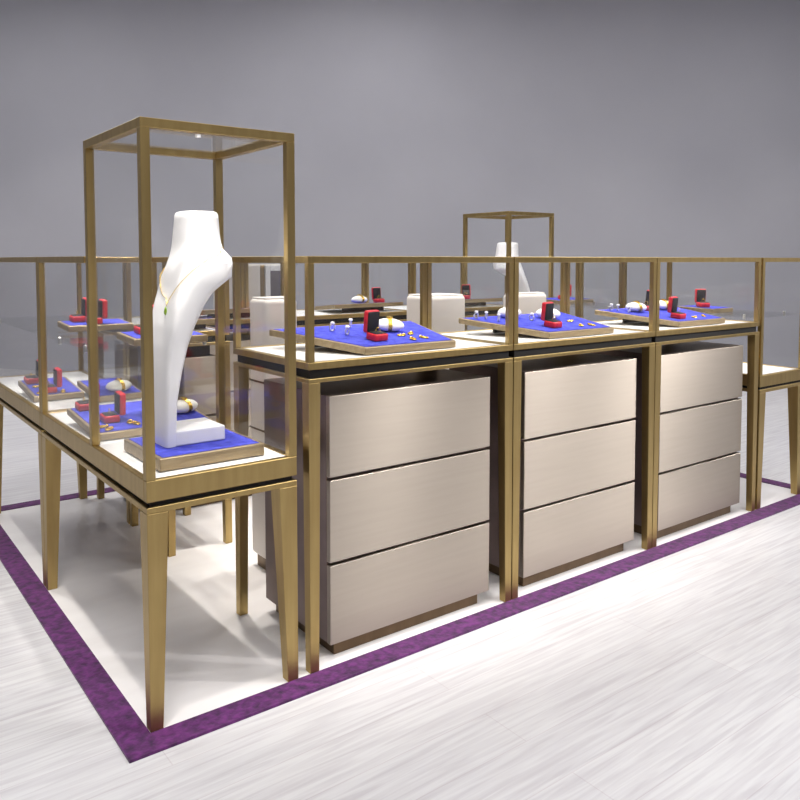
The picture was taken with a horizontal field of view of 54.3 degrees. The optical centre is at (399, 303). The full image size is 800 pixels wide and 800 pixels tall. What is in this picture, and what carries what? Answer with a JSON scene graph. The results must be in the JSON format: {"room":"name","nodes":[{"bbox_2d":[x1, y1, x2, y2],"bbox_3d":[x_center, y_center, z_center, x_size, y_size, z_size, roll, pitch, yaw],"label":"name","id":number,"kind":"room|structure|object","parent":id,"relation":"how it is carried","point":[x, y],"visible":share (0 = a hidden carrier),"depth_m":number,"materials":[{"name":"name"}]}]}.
{"room":"shop","nodes":[
{"label":"shop","id":0,"kind":"room"},
{"bbox_2d":[0,0,799,377],"bbox_3d":[0.000,-1.252,7.992,13.200,4.400,0.100,0,3,0],"label":"wall","id":1,"kind":"structure","parent":0,"point":[646,128],"depth_m":7.92,"materials":[{"name":"grey paint"}]},
{"bbox_2d":[0,388,799,799],"bbox_3d":[0.000,1.219,2.322,13.000,0.104,11.500,0,3,0],"label":"floor","id":2,"kind":"structure","parent":0,"point":[676,676],"depth_m":2.41,"materials":[{"name":"white wood"}]},
{"bbox_2d":[0,257,141,586],"bbox_3d":[-1.566,0.437,3.650,0.462,1.308,1.136,-2,4,-37],"label":"display case","id":3,"kind":"object","parent":2,"relation":"on","point":[13,398],"visible":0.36,"depth_m":3.45,"materials":[{"name":"gold metal"}]},
{"bbox_2d":[18,377,83,401],"bbox_3d":[-1.547,0.375,3.453,0.204,0.054,0.310,-2,4,-37],"label":"tray","id":4,"kind":"object","parent":3,"relation":"on","point":[72,391],"visible":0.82,"depth_m":3.38,"materials":[{"name":"fabric"}]},
{"bbox_2d":[24,359,38,383],"bbox_3d":[-1.635,0.302,3.483,0.074,0.104,0.068,-2,4,-37],"label":"box","id":5,"kind":"object","parent":4,"relation":"on","point":[30,379],"visible":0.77,"depth_m":3.47,"materials":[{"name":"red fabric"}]},
{"bbox_2d":[25,375,37,378],"bbox_3d":[-1.644,0.326,3.480,0.044,0.007,0.050,-2,10,-37],"label":"cushion","id":6,"kind":"object","parent":5,"relation":"on","point":[29,376],"depth_m":3.47,"materials":[{"name":"black fabric"}]},
{"bbox_2d":[48,367,61,392],"bbox_3d":[-1.496,0.328,3.351,0.074,0.104,0.068,-2,4,-37],"label":"box","id":7,"kind":"object","parent":4,"relation":"on","point":[57,372],"visible":0.8,"depth_m":3.34,"materials":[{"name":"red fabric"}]},
{"bbox_2d":[57,319,132,331],"bbox_3d":[-1.289,0.089,3.302,0.262,0.035,0.175,-2,4,-37],"label":"tray","id":8,"kind":"object","parent":3,"relation":"on","point":[108,324],"visible":0.88,"depth_m":3.25,"materials":[{"name":"fabric"}]},
{"bbox_2d":[69,297,86,322],"bbox_3d":[-1.350,0.025,3.290,0.074,0.102,0.065,-2,4,-37],"label":"box","id":9,"kind":"object","parent":8,"relation":"on","point":[74,318],"visible":0.93,"depth_m":3.28,"materials":[{"name":"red fabric"}]},
{"bbox_2d":[86,299,107,323],"bbox_3d":[-1.263,0.032,3.249,0.074,0.102,0.065,-2,4,-37],"label":"box","id":10,"kind":"object","parent":8,"relation":"on","point":[102,303],"visible":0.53,"depth_m":3.24,"materials":[{"name":"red fabric"}]},
{"bbox_2d":[77,377,141,401],"bbox_3d":[-1.279,0.376,3.442,0.198,0.054,0.310,-2,4,-37],"label":"tray","id":11,"kind":"object","parent":3,"relation":"on","point":[133,392],"visible":0.42,"depth_m":3.38,"materials":[{"name":"fabric"}]},
{"bbox_2d":[106,380,131,391],"bbox_3d":[-1.214,0.351,3.368,0.114,0.048,0.077,-3,4,-41],"label":"cushion","id":12,"kind":"object","parent":11,"relation":"on","point":[115,385],"visible":0.97,"depth_m":3.34,"materials":[{"name":"white fabric"}]},
{"bbox_2d":[115,378,124,390],"bbox_3d":[-1.214,0.347,3.368,0.085,0.055,0.023,3,4,41],"label":"watch","id":13,"kind":"object","parent":12,"relation":"on","point":[118,379],"visible":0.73,"depth_m":3.35,"materials":[{"name":"gold metal"}]},
{"bbox_2d":[37,116,297,731],"bbox_3d":[-0.859,0.308,2.706,0.462,1.672,1.197,-2,4,-37],"label":"display case","id":14,"kind":"object","parent":2,"relation":"on","point":[154,492],"visible":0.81,"depth_m":2.35,"materials":[{"name":"gold metal"}]},
{"bbox_2d":[67,400,212,440],"bbox_3d":[-0.946,0.410,2.830,0.406,0.054,0.370,-2,4,-37],"label":"tray","id":15,"kind":"object","parent":14,"relation":"on","point":[122,429],"visible":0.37,"depth_m":2.76,"materials":[{"name":"fabric"}]},
{"bbox_2d":[75,384,99,410],"bbox_3d":[-1.142,0.334,2.848,0.074,0.104,0.067,-2,4,-37],"label":"box","id":16,"kind":"object","parent":15,"relation":"on","point":[81,405],"visible":0.54,"depth_m":2.83,"materials":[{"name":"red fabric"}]},
{"bbox_2d":[77,400,88,403],"bbox_3d":[-1.151,0.359,2.845,0.044,0.007,0.050,-2,9,-37],"label":"cushion","id":17,"kind":"object","parent":16,"relation":"on","point":[80,401],"depth_m":2.83,"materials":[{"name":"black fabric"}]},
{"bbox_2d":[105,426,113,430],"bbox_3d":[-0.974,0.417,2.613,0.022,0.011,0.038,2,4,25],"label":"earring","id":18,"kind":"object","parent":15,"relation":"on","point":[110,427],"visible":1,"depth_m":2.61,"materials":[{"name":"gold metal"}]},
{"bbox_2d":[100,391,125,423],"bbox_3d":[-0.999,0.358,2.713,0.074,0.104,0.067,-2,4,-37],"label":"box","id":19,"kind":"object","parent":15,"relation":"on","point":[119,396],"visible":0.99,"depth_m":2.70,"materials":[{"name":"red fabric"}]},
{"bbox_2d":[102,411,117,415],"bbox_3d":[-1.008,0.383,2.710,0.044,0.007,0.050,-2,9,-37],"label":"cushion","id":20,"kind":"object","parent":19,"relation":"on","point":[110,413],"depth_m":2.70,"materials":[{"name":"black fabric"}]},
{"bbox_2d":[177,399,197,412],"bbox_3d":[-0.796,0.375,2.871,0.077,0.048,0.114,3,4,43],"label":"cushion","id":21,"kind":"object","parent":15,"relation":"on","point":[182,406],"visible":0.64,"depth_m":2.84,"materials":[{"name":"white fabric"}]},
{"bbox_2d":[178,397,192,411],"bbox_3d":[-0.796,0.370,2.870,0.085,0.055,0.023,2,4,36],"label":"watch","id":22,"kind":"object","parent":21,"relation":"on","point":[181,398],"visible":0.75,"depth_m":2.85,"materials":[{"name":"gold metal"}]},
{"bbox_2d":[124,428,263,471],"bbox_3d":[-0.641,0.442,2.418,0.326,0.038,0.317,-2,4,-37],"label":"tray","id":23,"kind":"object","parent":14,"relation":"on","point":[235,445],"visible":0.7,"depth_m":2.32,"materials":[{"name":"fabric"}]},
{"bbox_2d":[153,211,232,447],"bbox_3d":[-0.651,0.068,2.422,0.226,0.706,0.270,-2,4,-37],"label":"bust","id":24,"kind":"object","parent":23,"relation":"on","point":[196,234],"visible":0.89,"depth_m":2.34,"materials":[{"name":"white paint"}]},
{"bbox_2d":[160,247,223,314],"bbox_3d":[-0.646,-0.073,2.411,0.198,0.204,0.253,-2,4,-37],"label":"necklace","id":25,"kind":"object","parent":24,"relation":"on","point":[165,308],"visible":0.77,"depth_m":2.33,"materials":[{"name":"gold metal"}]},
{"bbox_2d":[125,262,231,556],"bbox_3d":[-1.046,0.436,3.666,0.300,1.308,0.520,-2,4,-37],"label":"glass table","id":26,"kind":"object","parent":2,"relation":"on","point":[132,351],"depth_m":3.56,"materials":[{"name":"gold metal"}]},
{"bbox_2d":[194,318,214,328],"bbox_3d":[-0.981,0.086,3.626,0.150,0.050,0.290,-2,4,-37],"label":"tray","id":27,"kind":"object","parent":26,"relation":"on","point":[201,323],"visible":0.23,"depth_m":3.54,"materials":[{"name":"wood"}]},
{"bbox_2d":[114,333,251,510],"bbox_3d":[-1.132,0.624,4.277,0.702,0.864,0.450,-2,4,-37],"label":"base cabinet","id":28,"kind":"object","parent":2,"relation":"on","point":[245,339],"visible":0.02,"depth_m":4.17,"materials":[{"name":"brown metal"}]},
{"bbox_2d":[96,262,283,523],"bbox_3d":[-1.141,0.402,4.273,0.882,1.308,0.535,-2,4,-37],"label":"glass table","id":29,"kind":"object","parent":2,"relation":"on","point":[245,321],"depth_m":4.19,"materials":[{"name":"gold metal"}]},
{"bbox_2d":[117,330,207,345],"bbox_3d":[-0.852,0.117,2.797,0.265,0.035,0.190,-2,4,-37],"label":"tray","id":30,"kind":"object","parent":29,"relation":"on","point":[132,338],"visible":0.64,"depth_m":2.76,"materials":[{"name":"fabric"}]},
{"bbox_2d":[134,305,153,334],"bbox_3d":[-0.901,0.055,2.772,0.074,0.102,0.064,-2,4,-37],"label":"box","id":31,"kind":"object","parent":30,"relation":"on","point":[136,327],"visible":0.13,"depth_m":2.75,"materials":[{"name":"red fabric"}]},
{"bbox_2d":[200,308,249,317],"bbox_3d":[-0.981,0.043,4.346,0.459,0.054,0.350,-2,4,-37],"label":"tray","id":32,"kind":"object","parent":29,"relation":"on","point":[245,312],"visible":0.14,"depth_m":4.20,"materials":[{"name":"wood"}]},
{"bbox_2d":[178,345,215,421],"bbox_3d":[-1.015,0.509,3.668,0.160,0.671,0.420,-2,4,-37],"label":"base cabinet","id":33,"kind":"object","parent":2,"relation":"on","point":[198,378],"visible":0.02,"depth_m":3.50,"materials":[{"name":"brown metal"}]},
{"bbox_2d":[213,264,280,332],"bbox_3d":[-1.038,0.350,5.581,0.460,1.272,0.372,-2,4,-37],"label":"cabinet","id":34,"kind":"object","parent":2,"relation":"on","point":[264,279],"visible":0.22,"depth_m":5.39,"materials":[{"name":"beige paint"}]},
{"bbox_2d":[249,296,296,569],"bbox_3d":[-0.529,0.541,3.285,0.163,1.142,0.143,-2,4,-37],"label":"pedestal","id":35,"kind":"object","parent":2,"relation":"on","point":[266,313],"visible":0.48,"depth_m":3.21,"materials":[{"name":"white"}]},
{"bbox_2d":[244,263,412,334],"bbox_3d":[-0.434,0.372,4.807,0.882,1.308,0.535,-2,4,-37],"label":"glass table","id":36,"kind":"object","parent":2,"relation":"on","point":[321,317],"depth_m":4.72,"materials":[{"name":"gold metal"}]},
{"bbox_2d":[315,302,402,311],"bbox_3d":[-0.287,0.013,4.870,0.509,0.054,0.350,-2,4,-37],"label":"tray","id":37,"kind":"object","parent":36,"relation":"on","point":[357,307],"visible":1,"depth_m":4.75,"materials":[{"name":"wood"}]},
{"bbox_2d":[351,296,366,302],"bbox_3d":[-0.249,-0.027,4.767,0.114,0.048,0.077,-2,4,-35],"label":"cushion","id":38,"kind":"object","parent":37,"relation":"on","point":[357,299],"visible":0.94,"depth_m":4.73,"materials":[{"name":"white fabric"}]},
{"bbox_2d":[371,287,384,302],"bbox_3d":[-0.139,-0.055,4.939,0.061,0.100,0.081,-2,4,-26],"label":"box","id":39,"kind":"object","parent":37,"relation":"on","point":[376,291],"visible":0.96,"depth_m":4.94,"materials":[{"name":"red fabric"}]},
{"bbox_2d":[232,256,513,673],"bbox_3d":[-0.089,0.480,2.884,0.882,1.308,0.535,-2,4,-37],"label":"display case","id":40,"kind":"object","parent":2,"relation":"on","point":[314,365],"depth_m":2.68,"materials":[{"name":"gold metal"}]},
{"bbox_2d":[269,321,455,354],"bbox_3d":[-0.097,0.121,2.835,0.644,0.068,0.380,-2,4,-37],"label":"tray","id":41,"kind":"object","parent":40,"relation":"on","point":[356,341],"visible":0.85,"depth_m":2.75,"materials":[{"name":"fabric"}]},
{"bbox_2d":[329,322,335,330],"bbox_3d":[-0.245,0.082,2.825,0.028,0.036,0.018,-1,3,-15],"label":"ring","id":42,"kind":"object","parent":41,"relation":"on","point":[332,323],"visible":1,"depth_m":2.82,"materials":[{"name":"white paint"}]},
{"bbox_2d":[344,325,349,334],"bbox_3d":[-0.187,0.094,2.775,0.017,0.037,0.028,0,3,8],"label":"ring","id":43,"kind":"object","parent":41,"relation":"on","point":[346,326],"visible":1,"depth_m":2.77,"materials":[{"name":"white paint"}]},
{"bbox_2d":[363,310,387,341],"bbox_3d":[-0.086,0.075,2.724,0.061,0.107,0.072,-3,4,-43],"label":"box","id":44,"kind":"object","parent":41,"relation":"on","point":[371,317],"visible":1,"depth_m":2.72,"materials":[{"name":"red fabric"}]},
{"bbox_2d":[369,331,385,333],"bbox_3d":[-0.079,0.101,2.719,0.050,0.007,0.044,-4,12,-43],"label":"cushion","id":45,"kind":"object","parent":44,"relation":"on","point":[370,332],"depth_m":2.71,"materials":[{"name":"black fabric"}]},
{"bbox_2d":[379,318,403,330],"bbox_3d":[-0.041,0.077,2.903,0.114,0.048,0.077,-1,3,-16],"label":"cushion","id":46,"kind":"object","parent":41,"relation":"on","point":[397,325],"visible":0.7,"depth_m":2.88,"materials":[{"name":"white fabric"}]},
{"bbox_2d":[386,316,392,330],"bbox_3d":[-0.039,0.073,2.903,0.023,0.055,0.085,0,3,-9],"label":"watch","id":47,"kind":"object","parent":46,"relation":"on","point":[388,317],"visible":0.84,"depth_m":2.87,"materials":[{"name":"gold metal"}]},
{"bbox_2d":[264,369,489,653],"bbox_3d":[-0.080,0.703,2.887,0.702,0.864,0.450,-2,4,-37],"label":"base cabinet","id":48,"kind":"object","parent":2,"relation":"on","point":[405,459],"visible":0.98,"depth_m":2.68,"materials":[{"name":"brown metal"}]},
{"bbox_2d":[0,473,799,763],"bbox_3d":[0.084,1.062,4.179,3.862,0.008,2.512,-2,4,-37],"label":"carpet border","id":49,"kind":"object","parent":2,"relation":"on","point":[133,738],"visible":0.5,"depth_m":2.62,"materials":[{"name":"purple carpet"}]},
{"bbox_2d":[366,263,502,330],"bbox_3d":[0.274,0.342,5.341,0.882,1.308,0.535,-2,4,-37],"label":"glass table","id":50,"kind":"object","parent":2,"relation":"on","point":[492,309],"depth_m":5.25,"materials":[{"name":"gold metal"}]},
{"bbox_2d":[465,298,502,305],"bbox_3d":[0.423,-0.017,5.406,0.459,0.054,0.350,-2,4,-37],"label":"tray","id":51,"kind":"object","parent":50,"relation":"on","point":[481,301],"visible":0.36,"depth_m":5.32,"materials":[{"name":"wood"}]},
{"bbox_2d":[462,284,470,298],"bbox_3d":[0.446,-0.082,5.301,0.066,0.102,0.078,1,3,14],"label":"box","id":52,"kind":"object","parent":51,"relation":"on","point":[466,289],"visible":0.83,"depth_m":5.31,"materials":[{"name":"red fabric"}]},
{"bbox_2d":[407,293,464,369],"bbox_3d":[0.174,0.516,3.838,0.233,1.130,0.198,-2,4,-37],"label":"pedestal","id":53,"kind":"object","parent":2,"relation":"on","point":[447,308],"visible":0.16,"depth_m":3.74,"materials":[{"name":"white plastic"}]},
{"bbox_2d":[503,292,545,313],"bbox_3d":[0.659,0.501,4.138,0.258,1.125,0.093,-2,4,-37],"label":"pedestal","id":54,"kind":"object","parent":2,"relation":"on","point":[529,302],"visible":0.15,"depth_m":4.07,"materials":[{"name":"white"}]},
{"bbox_2d":[427,257,656,599],"bbox_3d":[0.619,0.450,3.418,0.882,1.308,0.535,-2,4,-37],"label":"display case","id":55,"kind":"object","parent":2,"relation":"on","point":[525,347],"depth_m":3.27,"materials":[{"name":"gold metal"}]},
{"bbox_2d":[459,312,613,338],"bbox_3d":[0.623,0.091,3.379,0.649,0.068,0.380,-2,4,-37],"label":"tray","id":56,"kind":"object","parent":55,"relation":"on","point":[536,328],"visible":0.87,"depth_m":3.29,"materials":[{"name":"fabric"}]},
{"bbox_2d":[498,307,521,316],"bbox_3d":[0.481,0.036,3.422,0.114,0.048,0.077,-2,4,-33],"label":"cushion","id":57,"kind":"object","parent":56,"relation":"on","point":[501,311],"visible":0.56,"depth_m":3.40,"materials":[{"name":"white fabric"}]},
{"bbox_2d":[528,313,534,320],"bbox_3d":[0.572,0.056,3.386,0.016,0.037,0.027,-3,4,-39],"label":"ring","id":58,"kind":"object","parent":56,"relation":"on","point":[531,314],"visible":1,"depth_m":3.38,"materials":[{"name":"white paint"}]},
{"bbox_2d":[536,308,559,317],"bbox_3d":[0.660,0.041,3.476,0.114,0.048,0.077,-1,3,-22],"label":"cushion","id":59,"kind":"object","parent":56,"relation":"on","point":[538,312],"visible":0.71,"depth_m":3.45,"materials":[{"name":"white fabric"}]},
{"bbox_2d":[541,302,561,327],"bbox_3d":[0.633,0.045,3.261,0.061,0.107,0.072,-3,4,-43],"label":"box","id":60,"kind":"object","parent":56,"relation":"on","point":[547,316],"visible":1,"depth_m":3.25,"materials":[{"name":"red fabric"}]},
{"bbox_2d":[546,319,560,321],"bbox_3d":[0.640,0.071,3.255,0.050,0.007,0.044,-4,12,-43],"label":"cushion","id":61,"kind":"object","parent":60,"relation":"on","point":[547,320],"depth_m":3.25,"materials":[{"name":"black fabric"}]},
{"bbox_2d":[449,353,636,585],"bbox_3d":[0.626,0.672,3.420,0.702,0.864,0.450,-2,4,-37],"label":"base cabinet","id":62,"kind":"object","parent":2,"relation":"on","point":[578,430],"visible":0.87,"depth_m":3.20,"materials":[{"name":"brown metal"}]},
{"bbox_2d":[463,211,622,330],"bbox_3d":[0.982,0.166,5.540,0.462,1.636,1.097,-2,4,-37],"label":"display case","id":63,"kind":"object","parent":2,"relation":"on","point":[488,215],"visible":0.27,"depth_m":5.68,"materials":[{"name":"gold metal"}]},
{"bbox_2d":[546,297,593,303],"bbox_3d":[1.123,-0.024,5.333,0.350,0.031,0.220,-2,4,-37],"label":"tray","id":64,"kind":"object","parent":63,"relation":"on","point":[572,299],"visible":0.45,"depth_m":5.25,"materials":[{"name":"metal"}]},
{"bbox_3d":[0.815,0.252,5.781,0.300,0.038,0.320,-2,4,-37],"label":"tray","id":65,"kind":"object","parent":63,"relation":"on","visible":0},
{"bbox_2d":[493,242,529,291],"bbox_3d":[0.828,-0.111,5.777,0.294,0.685,0.324,0,3,8],"label":"bust","id":66,"kind":"object","parent":65,"relation":"on","point":[501,247],"visible":0.27,"depth_m":5.65,"materials":[{"name":"white paint"}]},
{"bbox_2d":[566,257,760,547],"bbox_3d":[1.326,0.420,3.952,0.882,1.308,0.535,-2,4,-37],"label":"display case","id":67,"kind":"object","parent":2,"relation":"on","point":[664,334],"depth_m":3.83,"materials":[{"name":"gold metal"}]},
{"bbox_2d":[595,307,724,326],"bbox_3d":[1.335,0.060,3.916,0.634,0.068,0.380,-2,4,-37],"label":"tray","id":68,"kind":"object","parent":67,"relation":"on","point":[664,316],"visible":0.8,"depth_m":3.82,"materials":[{"name":"fabric"}]},
{"bbox_2d":[625,302,646,311],"bbox_3d":[1.178,0.015,3.892,0.114,0.048,0.077,-2,4,-28],"label":"cushion","id":69,"kind":"object","parent":68,"relation":"on","point":[635,307],"visible":0.9,"depth_m":3.87,"materials":[{"name":"white fabric"}]},
{"bbox_2d":[634,301,642,310],"bbox_3d":[1.179,0.011,3.892,0.023,0.055,0.085,-1,3,-20],"label":"watch","id":70,"kind":"object","parent":69,"relation":"on","point":[638,302],"visible":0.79,"depth_m":3.86,"materials":[{"name":"gold metal"}]},
{"bbox_2d":[645,290,650,310],"bbox_3d":[1.269,-0.019,3.986,0.074,0.105,0.070,-2,4,-37],"label":"box","id":71,"kind":"object","parent":68,"relation":"on","point":[647,292],"visible":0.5,"depth_m":4.00,"materials":[{"name":"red fabric"}]},
{"bbox_2d":[660,300,666,309],"bbox_3d":[1.363,0.005,4.045,0.114,0.048,0.077,-2,4,-28],"label":"cushion","id":72,"kind":"object","parent":68,"relation":"on","point":[663,305],"visible":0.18,"depth_m":4.01,"materials":[{"name":"white fabric"}]},
{"bbox_2d":[667,296,685,318],"bbox_3d":[1.340,0.018,3.776,0.061,0.107,0.072,-3,4,-43],"label":"box","id":73,"kind":"object","parent":68,"relation":"on","point":[673,301],"visible":1,"depth_m":3.77,"materials":[{"name":"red fabric"}]},
{"bbox_2d":[593,341,742,537],"bbox_3d":[1.327,0.643,3.950,0.702,0.864,0.450,-2,4,-37],"label":"base cabinet","id":74,"kind":"object","parent":2,"relation":"on","point":[701,387],"visible":0.64,"depth_m":3.73,"materials":[{"name":"brown metal"}]},
{"bbox_2d":[578,258,799,508],"bbox_3d":[1.677,0.382,4.631,0.462,1.308,1.197,-2,4,-37],"label":"display case","id":75,"kind":"object","parent":2,"relation":"on","point":[770,377],"visible":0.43,"depth_m":4.19,"materials":[{"name":"gold metal"}]},
{"bbox_2d":[677,305,732,312],"bbox_3d":[1.725,0.028,4.410,0.205,0.031,0.220,-2,4,-37],"label":"tray","id":76,"kind":"object","parent":75,"relation":"on","point":[712,309],"visible":0.77,"depth_m":4.34,"materials":[{"name":"fabric"}]},
{"bbox_2d":[695,289,709,306],"bbox_3d":[1.701,-0.034,4.385,0.060,0.100,0.074,0,5,-6],"label":"box","id":77,"kind":"object","parent":76,"relation":"on","point":[700,294],"visible":1,"depth_m":4.39,"materials":[{"name":"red fabric"}]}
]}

